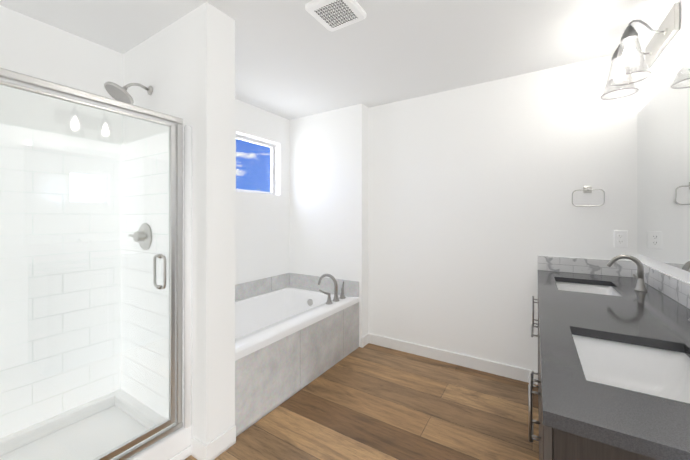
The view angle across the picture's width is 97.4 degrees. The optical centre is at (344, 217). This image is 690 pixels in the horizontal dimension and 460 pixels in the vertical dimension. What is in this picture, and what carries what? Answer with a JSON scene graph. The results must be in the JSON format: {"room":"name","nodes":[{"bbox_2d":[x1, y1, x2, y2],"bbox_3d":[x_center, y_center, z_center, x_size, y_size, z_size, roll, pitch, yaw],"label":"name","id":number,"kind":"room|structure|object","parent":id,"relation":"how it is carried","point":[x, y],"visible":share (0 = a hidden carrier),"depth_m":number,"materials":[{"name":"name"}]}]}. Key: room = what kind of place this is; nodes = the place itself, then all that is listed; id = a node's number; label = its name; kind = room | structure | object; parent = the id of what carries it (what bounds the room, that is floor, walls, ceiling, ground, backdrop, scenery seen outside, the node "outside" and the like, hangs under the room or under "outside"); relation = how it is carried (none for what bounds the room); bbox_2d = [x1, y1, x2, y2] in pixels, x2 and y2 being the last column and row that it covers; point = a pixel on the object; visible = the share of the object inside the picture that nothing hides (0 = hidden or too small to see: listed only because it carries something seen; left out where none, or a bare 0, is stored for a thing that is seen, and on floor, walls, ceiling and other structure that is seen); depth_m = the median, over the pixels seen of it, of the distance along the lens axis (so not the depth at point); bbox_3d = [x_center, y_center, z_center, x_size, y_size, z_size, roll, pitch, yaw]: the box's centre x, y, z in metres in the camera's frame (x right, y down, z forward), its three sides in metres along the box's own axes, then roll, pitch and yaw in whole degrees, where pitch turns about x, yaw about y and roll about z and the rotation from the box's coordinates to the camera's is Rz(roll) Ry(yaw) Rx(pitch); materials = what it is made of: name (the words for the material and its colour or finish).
{"room":"bathroom","nodes":[
{"label":"bathroom","id":0,"kind":"room"},
{"bbox_2d":[0,5,289,284],"bbox_3d":[-1.779,0.080,1.883,0.140,2.440,4.020,0,0,32],"label":"wall","id":1,"kind":"structure","parent":0,"point":[27,43],"depth_m":2.01,"materials":[{"name":"white paint"}]},
{"bbox_2d":[236,134,274,194],"bbox_3d":[-0.977,-0.538,3.222,0.040,0.576,0.596,0,0,32],"label":"window","id":2,"kind":"structure","parent":1,"relation":"in","point":[272,166],"depth_m":3.33,"materials":[{"name":"white plastic"}]},
{"bbox_2d":[123,2,234,444],"bbox_3d":[-1.093,0.080,1.935,0.965,2.440,0.180,0,0,32],"label":"wall","id":3,"kind":"structure","parent":0,"point":[184,67],"depth_m":1.67,"materials":[{"name":"white paint"}]},
{"bbox_2d":[290,104,367,346],"bbox_3d":[-0.225,0.082,3.445,1.105,2.440,0.280,0,0,32],"label":"wall","id":4,"kind":"structure","parent":0,"point":[328,192],"depth_m":3.22,"materials":[{"name":"white paint"}]},
{"bbox_2d":[0,0,667,119],"bbox_3d":[-0.427,-1.171,1.140,3.500,0.060,4.600,0,0,32],"label":"ceiling","id":5,"kind":"structure","parent":0,"point":[294,59],"depth_m":1.93,"materials":[{"name":"white paint"}]},
{"bbox_2d":[305,0,366,31],"bbox_3d":[-0.047,-1.127,1.669,0.260,0.024,0.260,0,0,32],"label":"ceiling vent","id":6,"kind":"object","parent":5,"relation":"in","point":[332,15],"visible":1,"depth_m":1.65,"materials":[{"name":"white plastic"}]},
{"bbox_2d":[185,343,538,459],"bbox_3d":[-0.427,1.329,1.137,3.500,0.060,4.600,0,0,32],"label":"floor","id":7,"kind":"structure","parent":0,"point":[368,401],"depth_m":1.97,"materials":[{"name":"brown wood"}]},
{"bbox_2d":[0,68,191,459],"bbox_3d":[-1.505,0.235,1.380,0.854,2.130,1.198,0,0,32],"label":"shower stall","id":8,"kind":"object","parent":7,"relation":"on","point":[95,299],"visible":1,"depth_m":1.73,"materials":[{"name":"white tile"}]},
{"bbox_2d":[235,273,358,436],"bbox_3d":[-0.653,0.927,2.656,0.936,0.749,1.506,0,0,32],"label":"bathtub","id":9,"kind":"object","parent":7,"relation":"on","point":[295,333],"visible":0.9,"depth_m":2.50,"materials":[{"name":"grey stone"}]},
{"bbox_2d":[528,296,651,459],"bbox_3d":[1.193,0.870,1.363,0.608,0.859,2.008,0,0,32],"label":"bathroom vanity","id":10,"kind":"object","parent":7,"relation":"on","point":[553,445],"depth_m":0.64,"materials":[{"name":"brown wood"}]},
{"bbox_2d":[538,271,689,459],"bbox_3d":[1.202,0.424,1.346,0.575,0.030,2.028,0,0,32],"label":"countertop","id":11,"kind":"structure","parent":10,"relation":"on","point":[644,424],"depth_m":0.80,"materials":[{"name":"grey stone"}]},
{"bbox_2d":[556,279,619,294],"bbox_3d":[1.451,0.502,1.823,0.352,0.147,0.502,0,0,32],"label":"sink","id":12,"kind":"object","parent":11,"relation":"in","point":[564,284],"depth_m":2.00,"materials":[{"name":"white ceramic"}]},
{"bbox_2d":[604,255,651,290],"bbox_3d":[1.616,0.312,1.747,0.175,0.196,0.100,0,0,32],"label":"faucet","id":13,"kind":"object","parent":11,"relation":"on","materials":[{"name":"silver metal"}]},
{"bbox_2d":[572,331,689,402],"bbox_3d":[0.852,0.500,0.870,0.352,0.147,0.502,0,0,32],"label":"sink","id":14,"kind":"object","parent":11,"relation":"in","point":[658,368],"depth_m":1.03,"materials":[{"name":"white ceramic"}]},
{"bbox_2d":[368,51,638,371],"bbox_3d":[1.213,0.081,2.623,2.205,2.440,0.140,0,0,32],"label":"wall","id":15,"kind":"structure","parent":0,"point":[474,213],"depth_m":2.53,"materials":[{"name":"white paint"}]},
{"bbox_2d":[366,333,537,384],"bbox_3d":[0.868,1.251,2.749,1.485,0.100,0.012,0,0,32],"label":"baseboard","id":16,"kind":"structure","parent":15,"relation":"attached to","point":[521,374],"depth_m":2.67,"materials":[{"name":"white"}]},
{"bbox_2d":[572,186,604,206],"bbox_3d":[1.745,-0.150,2.179,0.188,0.146,0.043,0,0,32],"label":"towel ring","id":17,"kind":"object","parent":15,"relation":"attached to","point":[587,189],"visible":0.98,"depth_m":2.18,"materials":[{"name":"silver metal"}]},
{"bbox_2d":[614,230,626,247],"bbox_3d":[1.907,0.151,2.097,0.070,0.116,0.009,0,0,32],"label":"electrical outlet plate","id":18,"kind":"object","parent":15,"relation":"attached to","point":[620,238],"visible":1,"depth_m":2.09,"materials":[{"name":"white plastic"}]},
{"bbox_2d":[638,0,689,283],"bbox_3d":[0.886,0.078,0.170,0.140,2.440,4.360,0,0,32],"label":"wall","id":19,"kind":"structure","parent":0,"point":[670,62],"depth_m":1.61,"materials":[{"name":"white paint"}]},
{"bbox_2d":[600,2,679,99],"bbox_3d":[1.625,-0.899,1.715,0.248,0.315,0.460,0,0,32],"label":"sconce","id":20,"kind":"object","parent":19,"relation":"attached to","point":[668,29],"visible":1,"depth_m":1.63,"materials":[{"name":"white glass"}]},
{"bbox_2d":[637,60,689,271],"bbox_3d":[1.442,-0.228,1.195,0.005,0.945,2.026,0,0,32],"label":"mirror","id":21,"kind":"object","parent":19,"relation":"attached to","point":[663,175],"visible":1,"depth_m":1.59,"materials":[{"name":"silver mirror"}]}
]}

